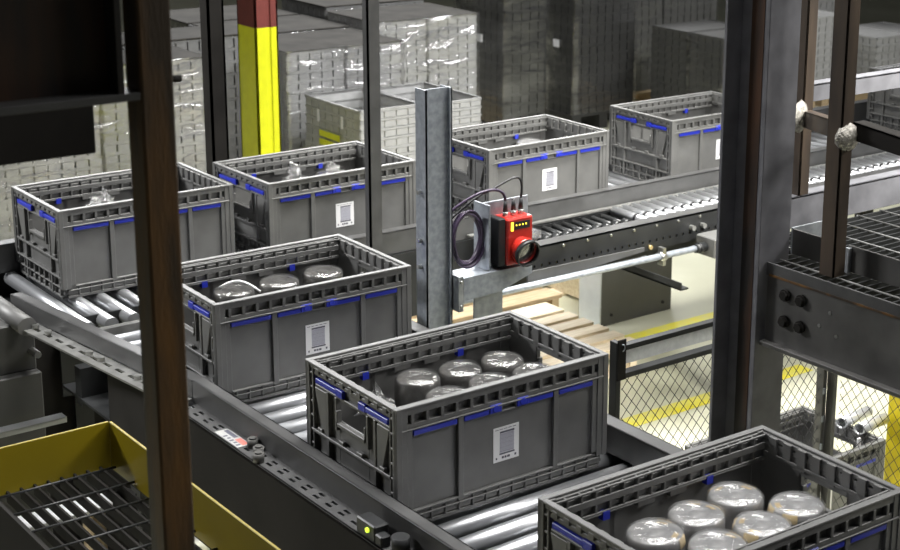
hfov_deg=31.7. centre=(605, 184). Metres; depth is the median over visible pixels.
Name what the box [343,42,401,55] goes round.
tote
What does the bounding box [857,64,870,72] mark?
tote
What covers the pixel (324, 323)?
label
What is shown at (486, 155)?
storage tote
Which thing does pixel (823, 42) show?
tote
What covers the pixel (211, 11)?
upright
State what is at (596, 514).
storage tote
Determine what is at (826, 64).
tote
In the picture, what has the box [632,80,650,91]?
tote
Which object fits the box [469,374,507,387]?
roll
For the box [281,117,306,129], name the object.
tote
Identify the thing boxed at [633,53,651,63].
tote
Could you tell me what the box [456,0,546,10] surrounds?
tray
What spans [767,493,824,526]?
roll
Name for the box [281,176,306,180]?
roll
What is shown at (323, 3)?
sheet
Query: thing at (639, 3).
tote
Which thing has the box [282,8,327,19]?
tote
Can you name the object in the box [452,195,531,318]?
bracket
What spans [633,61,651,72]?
tote
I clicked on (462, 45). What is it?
tote
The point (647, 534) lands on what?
roll
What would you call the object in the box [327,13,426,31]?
tote
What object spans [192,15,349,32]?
sheet
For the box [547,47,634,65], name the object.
tray
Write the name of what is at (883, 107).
storage tote
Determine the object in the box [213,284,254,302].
roll
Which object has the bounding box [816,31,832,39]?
tote
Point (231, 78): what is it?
tote
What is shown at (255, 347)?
storage tote
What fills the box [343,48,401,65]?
tote
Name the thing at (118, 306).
conveyor
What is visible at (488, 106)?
tray
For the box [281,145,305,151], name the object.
tote
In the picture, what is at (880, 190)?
cross beam
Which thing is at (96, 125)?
tote
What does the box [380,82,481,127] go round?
tote
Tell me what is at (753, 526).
roll
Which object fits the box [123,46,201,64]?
sheet
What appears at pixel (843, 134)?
frame
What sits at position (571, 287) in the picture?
wooden pallet
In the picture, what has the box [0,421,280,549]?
catwalk
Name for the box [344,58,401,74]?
tote
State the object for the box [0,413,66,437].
channel
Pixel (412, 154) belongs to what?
tote
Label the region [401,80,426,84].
tote
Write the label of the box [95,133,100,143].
tote
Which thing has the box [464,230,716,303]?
pipe
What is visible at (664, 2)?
tote
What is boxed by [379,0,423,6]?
tote
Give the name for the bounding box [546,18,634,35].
tray
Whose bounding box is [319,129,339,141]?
sticker
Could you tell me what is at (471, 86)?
tote
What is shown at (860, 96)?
wooden pallet
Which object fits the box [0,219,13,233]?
tote
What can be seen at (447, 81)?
tote
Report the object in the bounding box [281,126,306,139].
tote
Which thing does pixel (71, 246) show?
storage tote
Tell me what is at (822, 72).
tote
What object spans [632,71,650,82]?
tote
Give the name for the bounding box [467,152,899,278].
conveyor
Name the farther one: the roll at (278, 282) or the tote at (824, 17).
the tote at (824, 17)
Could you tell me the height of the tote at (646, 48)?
0.074 m
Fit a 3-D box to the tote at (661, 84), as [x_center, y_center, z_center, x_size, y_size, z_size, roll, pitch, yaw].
[0.695,-0.782,12.014,0.598,0.058,0.396,-11,18,-39]
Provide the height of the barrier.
0.951 m
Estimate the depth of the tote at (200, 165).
8.82 m
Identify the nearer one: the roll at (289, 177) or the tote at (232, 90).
the roll at (289, 177)
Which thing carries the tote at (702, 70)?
on the tote at (692, 76)
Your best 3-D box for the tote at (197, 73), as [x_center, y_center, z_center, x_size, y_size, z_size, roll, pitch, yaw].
[-2.584,-0.616,8.684,0.598,0.058,0.396,-10,18,-39]
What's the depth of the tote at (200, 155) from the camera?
8.73 m
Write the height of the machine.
0.971 m
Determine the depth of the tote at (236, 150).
9.51 m
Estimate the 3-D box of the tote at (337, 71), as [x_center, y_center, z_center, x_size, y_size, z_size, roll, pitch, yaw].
[-1.931,-0.723,9.643,0.396,0.058,0.598,-11,18,-39]
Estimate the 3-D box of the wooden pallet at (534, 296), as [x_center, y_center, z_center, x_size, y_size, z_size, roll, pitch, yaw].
[-0.763,0.574,7.614,0.810,0.132,0.750,-11,18,-39]
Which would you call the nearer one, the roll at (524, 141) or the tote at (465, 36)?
the roll at (524, 141)
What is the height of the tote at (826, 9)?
0.074 m
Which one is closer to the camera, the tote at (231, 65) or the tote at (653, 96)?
the tote at (231, 65)
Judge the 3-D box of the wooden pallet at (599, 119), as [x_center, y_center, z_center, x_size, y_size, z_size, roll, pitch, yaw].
[-0.145,-0.534,12.061,0.622,0.130,0.400,-11,18,-39]
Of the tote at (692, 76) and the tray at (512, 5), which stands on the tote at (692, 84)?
the tote at (692, 76)
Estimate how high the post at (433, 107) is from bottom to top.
1.661 m
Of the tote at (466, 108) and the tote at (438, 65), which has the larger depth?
the tote at (438, 65)
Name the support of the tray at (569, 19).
on the tray at (574, 30)
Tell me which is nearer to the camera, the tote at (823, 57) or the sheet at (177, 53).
the sheet at (177, 53)
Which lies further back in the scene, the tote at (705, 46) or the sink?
the tote at (705, 46)
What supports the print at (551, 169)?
attached to the storage tote at (486, 155)
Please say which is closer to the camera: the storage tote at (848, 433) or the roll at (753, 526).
the roll at (753, 526)
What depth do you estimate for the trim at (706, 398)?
6.56 m
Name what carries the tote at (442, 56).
on the tote at (438, 65)
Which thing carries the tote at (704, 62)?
on the tote at (702, 70)
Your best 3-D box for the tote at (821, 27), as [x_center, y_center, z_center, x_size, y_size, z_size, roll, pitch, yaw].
[1.627,-1.338,12.982,0.396,0.062,0.598,-10,18,-39]
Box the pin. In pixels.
[173,75,181,82]
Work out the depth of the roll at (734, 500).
3.18 m
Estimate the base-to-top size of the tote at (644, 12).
0.074 m
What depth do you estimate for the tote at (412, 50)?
10.32 m
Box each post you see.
[122,0,194,549]
[415,85,452,328]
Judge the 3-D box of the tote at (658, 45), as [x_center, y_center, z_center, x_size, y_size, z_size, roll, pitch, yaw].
[0.699,-1.066,11.946,0.598,0.058,0.396,-10,18,-39]
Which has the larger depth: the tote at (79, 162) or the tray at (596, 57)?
the tray at (596, 57)
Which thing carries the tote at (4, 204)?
on the tote at (5, 216)
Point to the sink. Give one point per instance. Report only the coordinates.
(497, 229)
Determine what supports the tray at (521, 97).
on the tray at (488, 106)
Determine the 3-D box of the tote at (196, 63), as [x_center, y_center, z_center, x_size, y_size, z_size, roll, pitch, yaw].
[-2.588,-0.672,8.667,0.598,0.058,0.396,-11,18,-39]
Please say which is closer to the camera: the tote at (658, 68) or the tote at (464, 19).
the tote at (464, 19)
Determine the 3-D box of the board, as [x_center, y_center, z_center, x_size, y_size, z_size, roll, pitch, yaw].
[-1.209,0.733,3.480,0.262,0.013,0.070,-11,18,-39]
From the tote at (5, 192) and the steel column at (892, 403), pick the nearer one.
the steel column at (892, 403)
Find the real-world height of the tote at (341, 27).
0.074 m
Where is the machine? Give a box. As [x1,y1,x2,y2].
[0,296,53,547]
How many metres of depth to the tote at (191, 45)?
9.21 m
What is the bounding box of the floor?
[120,0,899,549]
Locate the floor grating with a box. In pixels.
[774,206,899,304]
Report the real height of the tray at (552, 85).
0.074 m
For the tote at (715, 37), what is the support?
on the tote at (705, 46)
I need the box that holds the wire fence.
[608,339,899,509]
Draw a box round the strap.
[218,280,260,292]
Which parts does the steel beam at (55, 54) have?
plate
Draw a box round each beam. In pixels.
[0,0,139,115]
[759,262,899,398]
[790,169,899,228]
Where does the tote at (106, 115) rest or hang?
on the tote at (105, 126)
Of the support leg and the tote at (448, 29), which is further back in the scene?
the tote at (448, 29)
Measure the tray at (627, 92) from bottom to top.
0.074 m
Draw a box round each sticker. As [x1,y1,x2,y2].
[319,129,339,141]
[319,138,336,144]
[477,33,482,41]
[553,39,558,46]
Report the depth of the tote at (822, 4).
13.89 m
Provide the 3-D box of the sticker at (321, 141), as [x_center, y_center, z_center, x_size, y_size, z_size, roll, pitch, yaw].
[-1.569,-0.229,8.908,0.003,0.035,0.220,-11,18,-39]
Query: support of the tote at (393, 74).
on the tote at (392, 82)
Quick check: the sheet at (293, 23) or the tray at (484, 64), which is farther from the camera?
the tray at (484, 64)
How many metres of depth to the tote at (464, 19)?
10.47 m
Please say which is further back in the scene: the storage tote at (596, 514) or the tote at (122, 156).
the tote at (122, 156)
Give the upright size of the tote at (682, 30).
0.058 m
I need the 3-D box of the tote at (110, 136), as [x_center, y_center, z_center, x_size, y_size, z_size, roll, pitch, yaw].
[-2.592,-0.333,8.755,0.598,0.058,0.396,-10,18,-39]
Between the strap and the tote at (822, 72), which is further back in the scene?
the tote at (822, 72)
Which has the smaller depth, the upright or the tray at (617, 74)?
the upright
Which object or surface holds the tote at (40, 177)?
on the tote at (5, 192)
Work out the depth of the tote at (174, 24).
10.36 m
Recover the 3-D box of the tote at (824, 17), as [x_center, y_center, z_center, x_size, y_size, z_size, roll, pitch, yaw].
[1.631,-1.399,12.970,0.396,0.062,0.598,-11,18,-39]
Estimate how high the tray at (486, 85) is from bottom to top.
0.074 m
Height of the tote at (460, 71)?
0.058 m
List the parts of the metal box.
panel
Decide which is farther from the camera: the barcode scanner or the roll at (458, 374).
the barcode scanner
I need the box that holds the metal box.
[579,257,671,325]
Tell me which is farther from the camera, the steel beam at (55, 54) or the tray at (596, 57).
the tray at (596, 57)
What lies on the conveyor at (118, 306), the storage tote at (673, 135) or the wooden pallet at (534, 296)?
the storage tote at (673, 135)
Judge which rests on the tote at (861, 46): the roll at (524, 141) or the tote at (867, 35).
the tote at (867, 35)
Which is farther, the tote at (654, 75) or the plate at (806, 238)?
the tote at (654, 75)
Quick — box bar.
[362,0,382,272]
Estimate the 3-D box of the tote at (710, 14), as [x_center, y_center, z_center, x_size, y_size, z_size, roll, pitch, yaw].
[0.574,-1.420,13.070,0.598,0.074,0.396,-11,18,-39]
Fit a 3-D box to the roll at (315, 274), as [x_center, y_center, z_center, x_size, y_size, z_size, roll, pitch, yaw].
[-0.830,0.349,4.617,0.120,0.210,0.120,-11,18,-39]
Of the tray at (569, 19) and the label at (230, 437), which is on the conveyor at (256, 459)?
the label at (230, 437)
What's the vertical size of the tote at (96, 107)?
0.058 m
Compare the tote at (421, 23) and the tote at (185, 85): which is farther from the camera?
the tote at (421, 23)
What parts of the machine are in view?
panel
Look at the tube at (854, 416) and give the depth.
5.65 m
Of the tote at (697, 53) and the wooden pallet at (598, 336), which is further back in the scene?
the tote at (697, 53)
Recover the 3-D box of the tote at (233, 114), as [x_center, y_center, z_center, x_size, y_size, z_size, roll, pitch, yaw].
[-2.471,-0.434,9.515,0.598,0.074,0.396,-10,18,-39]
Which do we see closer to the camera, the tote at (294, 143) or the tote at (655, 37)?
the tote at (294, 143)
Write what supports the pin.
attached to the rusty post at (146, 23)
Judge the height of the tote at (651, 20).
0.074 m
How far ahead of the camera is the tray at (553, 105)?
11.85 m
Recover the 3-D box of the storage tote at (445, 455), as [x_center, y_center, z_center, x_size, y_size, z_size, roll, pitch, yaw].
[-0.354,0.551,3.774,0.601,0.293,0.401,-10,18,-39]
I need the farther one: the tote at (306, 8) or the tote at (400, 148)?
the tote at (306, 8)
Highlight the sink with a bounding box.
[490,215,504,266]
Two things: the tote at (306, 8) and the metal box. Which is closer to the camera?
the metal box
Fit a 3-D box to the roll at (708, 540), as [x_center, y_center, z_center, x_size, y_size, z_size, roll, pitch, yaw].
[0.212,0.779,3.020,0.120,0.204,0.120,-11,18,-39]
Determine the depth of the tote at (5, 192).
8.15 m
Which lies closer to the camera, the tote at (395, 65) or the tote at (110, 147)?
the tote at (110, 147)
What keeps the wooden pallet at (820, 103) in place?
on the floor
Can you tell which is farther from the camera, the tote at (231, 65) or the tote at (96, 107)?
the tote at (231, 65)
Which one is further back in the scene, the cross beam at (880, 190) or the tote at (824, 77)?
the tote at (824, 77)
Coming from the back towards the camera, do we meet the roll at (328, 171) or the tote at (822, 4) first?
the tote at (822, 4)
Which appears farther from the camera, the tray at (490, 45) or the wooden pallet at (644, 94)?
the wooden pallet at (644, 94)
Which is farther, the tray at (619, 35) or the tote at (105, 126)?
the tray at (619, 35)
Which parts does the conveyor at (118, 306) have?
bed plate, leg, plate, plate, guard rail, guard rail, leg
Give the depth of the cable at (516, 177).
4.69 m
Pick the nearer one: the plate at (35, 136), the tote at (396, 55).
the plate at (35, 136)
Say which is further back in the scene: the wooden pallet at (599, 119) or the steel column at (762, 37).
the wooden pallet at (599, 119)
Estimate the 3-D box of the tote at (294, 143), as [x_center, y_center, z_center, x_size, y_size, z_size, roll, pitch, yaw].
[-1.935,-0.326,9.740,0.396,0.058,0.598,-10,18,-39]
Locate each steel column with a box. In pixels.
[236,0,281,157]
[708,0,801,441]
[883,395,899,486]
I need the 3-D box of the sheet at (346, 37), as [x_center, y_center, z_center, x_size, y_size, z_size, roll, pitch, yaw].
[-1.771,-0.897,9.730,0.820,0.006,0.614,-11,18,-39]
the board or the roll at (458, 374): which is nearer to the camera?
the board
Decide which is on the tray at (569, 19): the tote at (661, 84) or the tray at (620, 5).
the tray at (620, 5)
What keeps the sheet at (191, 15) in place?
on the tote
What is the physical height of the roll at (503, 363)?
0.202 m
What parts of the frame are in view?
post, hand rail, post, rail, hand rail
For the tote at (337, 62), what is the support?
on the tote at (337, 71)
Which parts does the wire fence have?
post, rail, post, post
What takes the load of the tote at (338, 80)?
on the tote at (291, 95)
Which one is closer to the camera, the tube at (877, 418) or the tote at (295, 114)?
the tube at (877, 418)
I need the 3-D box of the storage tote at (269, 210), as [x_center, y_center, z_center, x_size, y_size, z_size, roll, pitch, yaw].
[-1.046,0.058,5.666,0.601,0.293,0.401,-11,19,-40]
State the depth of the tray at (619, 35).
11.73 m
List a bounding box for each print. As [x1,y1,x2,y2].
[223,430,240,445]
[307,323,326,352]
[337,203,351,225]
[496,425,515,459]
[546,169,554,188]
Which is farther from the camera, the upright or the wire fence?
the upright
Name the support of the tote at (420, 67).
on the tote at (418, 76)
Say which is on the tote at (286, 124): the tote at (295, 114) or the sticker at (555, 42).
the tote at (295, 114)
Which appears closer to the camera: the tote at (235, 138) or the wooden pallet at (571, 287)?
the wooden pallet at (571, 287)
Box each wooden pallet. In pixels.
[412,287,561,322]
[511,302,636,377]
[545,106,609,127]
[547,278,578,297]
[633,89,650,99]
[813,99,828,107]
[855,93,867,100]
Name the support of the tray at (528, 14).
on the tray at (489, 24)
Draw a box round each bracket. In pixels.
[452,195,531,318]
[606,260,687,290]
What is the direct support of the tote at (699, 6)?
on the tote at (710, 14)
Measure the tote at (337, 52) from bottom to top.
0.058 m
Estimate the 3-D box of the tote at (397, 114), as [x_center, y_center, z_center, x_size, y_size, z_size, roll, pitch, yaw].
[-1.399,-0.383,9.003,0.396,0.220,0.598,-11,18,-39]
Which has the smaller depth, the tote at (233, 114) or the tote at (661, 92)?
the tote at (233, 114)
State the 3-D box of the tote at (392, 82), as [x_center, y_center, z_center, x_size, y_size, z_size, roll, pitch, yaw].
[-1.622,-0.667,9.924,0.396,0.058,0.598,-11,18,-39]
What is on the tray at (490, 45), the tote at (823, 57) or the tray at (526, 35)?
the tray at (526, 35)
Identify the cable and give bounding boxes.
[452,176,522,218]
[452,188,506,211]
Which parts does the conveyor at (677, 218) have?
motor, plate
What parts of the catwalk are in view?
leg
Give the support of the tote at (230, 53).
on the tote at (231, 65)
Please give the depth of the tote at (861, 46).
12.98 m
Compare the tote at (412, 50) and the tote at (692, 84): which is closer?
the tote at (412, 50)
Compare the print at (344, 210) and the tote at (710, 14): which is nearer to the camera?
the print at (344, 210)
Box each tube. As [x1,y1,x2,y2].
[836,406,872,428]
[854,413,889,434]
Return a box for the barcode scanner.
[490,197,540,266]
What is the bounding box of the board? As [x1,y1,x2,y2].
[18,493,112,530]
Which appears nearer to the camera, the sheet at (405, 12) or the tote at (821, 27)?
the sheet at (405, 12)
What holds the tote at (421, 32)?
on the tote at (408, 42)
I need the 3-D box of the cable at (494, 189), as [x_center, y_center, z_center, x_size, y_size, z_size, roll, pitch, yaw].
[-0.381,0.050,4.653,0.198,0.070,0.017,-7,16,-29]
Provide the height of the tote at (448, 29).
0.058 m
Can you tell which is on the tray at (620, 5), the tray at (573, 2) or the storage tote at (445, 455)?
the tray at (573, 2)
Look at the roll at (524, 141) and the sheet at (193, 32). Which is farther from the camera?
the sheet at (193, 32)
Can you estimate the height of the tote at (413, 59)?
0.058 m
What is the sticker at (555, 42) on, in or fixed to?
attached to the wrap
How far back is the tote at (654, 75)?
11.80 m
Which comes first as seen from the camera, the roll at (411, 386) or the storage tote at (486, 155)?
the roll at (411, 386)
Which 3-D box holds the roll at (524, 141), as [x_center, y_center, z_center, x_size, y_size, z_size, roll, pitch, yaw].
[-0.308,-0.082,6.394,0.120,0.199,0.120,-11,18,-39]
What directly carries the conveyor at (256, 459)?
on the floor
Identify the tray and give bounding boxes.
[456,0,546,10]
[456,2,547,21]
[476,17,546,32]
[476,27,546,42]
[476,37,546,52]
[476,47,547,63]
[476,57,546,73]
[476,67,546,84]
[476,77,546,94]
[476,87,545,104]
[481,100,545,114]
[481,107,545,121]
[545,87,633,104]
[545,97,633,114]
[546,0,635,14]
[546,8,634,24]
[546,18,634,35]
[546,29,634,45]
[546,38,634,55]
[546,59,633,75]
[546,68,633,85]
[546,76,632,94]
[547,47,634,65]
[549,0,626,4]
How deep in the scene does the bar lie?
5.23 m
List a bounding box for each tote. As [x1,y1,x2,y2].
[0,143,100,166]
[0,154,102,178]
[0,159,102,189]
[0,169,89,200]
[0,197,11,211]
[0,208,12,222]
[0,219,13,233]
[0,229,13,240]
[11,162,234,298]
[93,105,98,111]
[94,111,99,122]
[94,122,99,132]
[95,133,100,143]
[98,95,203,120]
[99,85,203,110]
[99,105,203,131]
[99,115,204,142]
[100,125,204,152]
[101,135,205,163]
[102,145,205,172]
[124,58,201,75]
[124,64,202,86]
[126,74,202,91]
[170,19,230,27]
[171,35,237,51]
[182,155,206,170]
[182,234,411,402]
[187,46,238,60]
[194,107,240,125]
[212,141,415,251]
[226,58,238,72]
[226,71,239,85]
[226,83,239,97]
[227,95,239,109]
[228,119,240,134]
[228,131,241,146]
[229,143,241,158]
[279,47,343,62]
[279,54,343,71]
[279,63,344,81]
[279,75,343,91]
[280,82,344,100]
[280,98,305,110]
[280,107,306,120]
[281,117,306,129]
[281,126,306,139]
[281,136,306,148]
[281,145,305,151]
[282,0,361,17]
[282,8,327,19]
[293,27,347,32]
[305,87,415,146]
[305,132,415,152]
[305,140,415,158]
[305,310,608,521]
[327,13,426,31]
[332,67,400,84]
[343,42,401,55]
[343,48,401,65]
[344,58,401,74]
[344,78,401,88]
[348,25,426,38]
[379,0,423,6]
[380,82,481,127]
[400,34,425,47]
[400,62,427,73]
[401,43,426,55]
[401,52,426,64]
[401,71,426,82]
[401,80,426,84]
[426,14,476,26]
[426,23,476,35]
[426,29,476,44]
[426,40,476,52]
[426,48,476,61]
[427,55,476,70]
[427,65,476,78]
[427,72,476,85]
[438,80,476,91]
[452,114,608,212]
[464,88,476,94]
[537,425,899,549]
[609,91,721,180]
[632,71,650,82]
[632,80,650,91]
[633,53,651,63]
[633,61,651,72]
[634,14,662,26]
[634,23,655,35]
[634,35,651,45]
[634,43,651,54]
[635,0,661,7]
[635,6,662,17]
[650,63,696,78]
[650,71,696,85]
[650,79,696,93]
[650,85,684,96]
[650,93,663,98]
[651,33,698,46]
[651,41,690,54]
[651,48,690,62]
[651,56,696,70]
[652,19,724,39]
[655,0,716,5]
[655,0,717,14]
[655,10,716,23]
[685,405,885,510]
[689,48,723,62]
[689,63,722,78]
[689,71,722,86]
[689,78,721,92]
[689,86,705,93]
[690,39,723,54]
[690,56,722,70]
[691,29,724,46]
[814,68,830,77]
[814,74,830,79]
[815,53,831,62]
[815,61,830,69]
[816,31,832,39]
[816,38,832,47]
[816,46,831,54]
[817,10,833,24]
[817,22,832,31]
[818,0,834,8]
[818,8,833,11]
[857,50,899,59]
[857,57,899,66]
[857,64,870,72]
[858,26,899,44]
[858,42,899,52]
[859,22,899,32]
[866,63,899,131]
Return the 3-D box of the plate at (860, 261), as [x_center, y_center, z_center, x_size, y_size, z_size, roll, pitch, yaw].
[1.088,0.336,3.405,0.018,0.069,1.488,-11,18,-39]
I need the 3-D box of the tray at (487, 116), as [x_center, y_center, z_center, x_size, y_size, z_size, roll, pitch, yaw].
[-0.781,-0.546,11.636,0.396,0.074,0.598,-10,18,-39]
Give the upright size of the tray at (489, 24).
0.074 m
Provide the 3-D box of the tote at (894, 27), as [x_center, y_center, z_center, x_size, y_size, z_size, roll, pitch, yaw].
[2.497,-1.318,13.484,0.396,0.062,0.598,-11,18,-39]
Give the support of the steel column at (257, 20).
on the floor
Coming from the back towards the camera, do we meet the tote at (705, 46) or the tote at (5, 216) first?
the tote at (705, 46)
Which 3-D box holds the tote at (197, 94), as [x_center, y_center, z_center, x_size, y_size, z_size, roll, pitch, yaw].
[-2.591,-0.504,8.716,0.598,0.058,0.396,-10,18,-39]
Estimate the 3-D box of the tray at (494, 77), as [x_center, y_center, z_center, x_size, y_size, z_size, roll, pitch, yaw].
[-0.776,-0.837,11.564,0.396,0.074,0.598,-10,18,-39]
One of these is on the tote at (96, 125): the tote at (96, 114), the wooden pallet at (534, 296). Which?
the tote at (96, 114)
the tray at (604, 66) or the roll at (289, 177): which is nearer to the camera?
the roll at (289, 177)
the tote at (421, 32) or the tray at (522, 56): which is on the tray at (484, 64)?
the tray at (522, 56)
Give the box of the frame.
[792,0,899,277]
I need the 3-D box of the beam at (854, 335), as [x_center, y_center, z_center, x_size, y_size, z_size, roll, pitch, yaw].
[1.094,0.512,3.311,0.068,0.223,2.071,-11,18,-39]
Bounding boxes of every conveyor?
[0,99,885,543]
[0,292,682,549]
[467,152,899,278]
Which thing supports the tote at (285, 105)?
on the tote at (295, 114)
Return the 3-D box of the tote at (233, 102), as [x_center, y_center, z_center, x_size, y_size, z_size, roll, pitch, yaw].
[-2.469,-0.508,9.501,0.598,0.074,0.396,-11,18,-39]
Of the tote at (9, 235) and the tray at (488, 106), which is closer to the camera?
the tote at (9, 235)
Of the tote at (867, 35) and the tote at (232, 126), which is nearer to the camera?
the tote at (232, 126)
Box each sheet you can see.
[122,24,237,44]
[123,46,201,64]
[170,5,298,23]
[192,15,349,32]
[278,28,402,52]
[295,0,408,6]
[326,3,478,22]
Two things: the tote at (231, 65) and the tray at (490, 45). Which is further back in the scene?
the tray at (490, 45)
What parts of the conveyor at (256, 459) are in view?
bed plate, guard rail, leg, plate, clamp knob, clamp knob, clamp knob, guard rail, guard rail, plate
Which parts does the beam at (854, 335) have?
edge trim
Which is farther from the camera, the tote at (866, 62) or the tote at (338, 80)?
the tote at (866, 62)
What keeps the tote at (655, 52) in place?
on the tote at (655, 60)
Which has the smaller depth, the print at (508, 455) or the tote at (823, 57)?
the print at (508, 455)
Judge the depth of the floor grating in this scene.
4.20 m
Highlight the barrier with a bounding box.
[626,318,712,363]
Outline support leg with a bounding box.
[35,328,130,549]
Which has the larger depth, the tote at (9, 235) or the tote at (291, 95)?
the tote at (291, 95)
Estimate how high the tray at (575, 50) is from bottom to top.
0.074 m
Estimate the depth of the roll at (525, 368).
3.88 m
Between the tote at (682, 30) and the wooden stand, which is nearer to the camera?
the wooden stand
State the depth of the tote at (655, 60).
11.77 m
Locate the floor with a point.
(695, 271)
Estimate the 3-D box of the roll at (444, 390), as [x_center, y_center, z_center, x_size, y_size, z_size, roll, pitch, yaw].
[-0.374,0.589,3.724,0.113,0.202,0.113,-11,18,-39]
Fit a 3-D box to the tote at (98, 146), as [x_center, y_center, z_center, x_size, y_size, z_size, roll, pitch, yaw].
[-3.066,-0.189,8.386,0.598,0.058,0.396,-11,18,-39]
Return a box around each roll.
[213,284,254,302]
[259,275,299,293]
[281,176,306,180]
[303,266,342,284]
[314,170,339,175]
[395,370,439,406]
[425,387,462,399]
[438,361,481,388]
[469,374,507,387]
[481,352,523,376]
[512,364,547,375]
[516,139,541,144]
[625,520,685,549]
[667,502,724,549]
[688,531,745,549]
[707,483,762,532]
[732,512,790,543]
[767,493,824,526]
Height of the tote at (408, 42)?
0.058 m
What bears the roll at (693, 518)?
in the storage tote at (596, 514)
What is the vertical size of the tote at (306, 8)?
0.074 m
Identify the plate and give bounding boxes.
[0,106,95,165]
[790,220,821,262]
[844,245,899,287]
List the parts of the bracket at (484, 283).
clamp plate, cable coil, plate, arm, plate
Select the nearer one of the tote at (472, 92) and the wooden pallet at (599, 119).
the tote at (472, 92)
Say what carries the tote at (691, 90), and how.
on the tote
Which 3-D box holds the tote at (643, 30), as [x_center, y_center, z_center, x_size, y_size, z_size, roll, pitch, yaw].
[0.103,-1.260,12.704,0.598,0.074,0.396,-11,18,-39]
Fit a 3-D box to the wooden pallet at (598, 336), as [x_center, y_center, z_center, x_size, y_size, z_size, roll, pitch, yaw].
[-0.386,0.750,6.950,0.840,0.132,0.683,-11,18,-39]
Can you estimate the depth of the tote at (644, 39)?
12.64 m
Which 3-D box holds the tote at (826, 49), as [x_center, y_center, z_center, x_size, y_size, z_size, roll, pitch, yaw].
[1.625,-1.158,13.027,0.396,0.062,0.598,-10,18,-39]
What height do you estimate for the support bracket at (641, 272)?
0.030 m
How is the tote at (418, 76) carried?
on the tote at (421, 80)
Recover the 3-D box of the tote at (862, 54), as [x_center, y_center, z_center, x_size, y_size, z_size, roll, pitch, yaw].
[2.183,-1.140,13.258,0.396,0.062,0.598,-11,18,-39]
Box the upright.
[199,0,228,175]

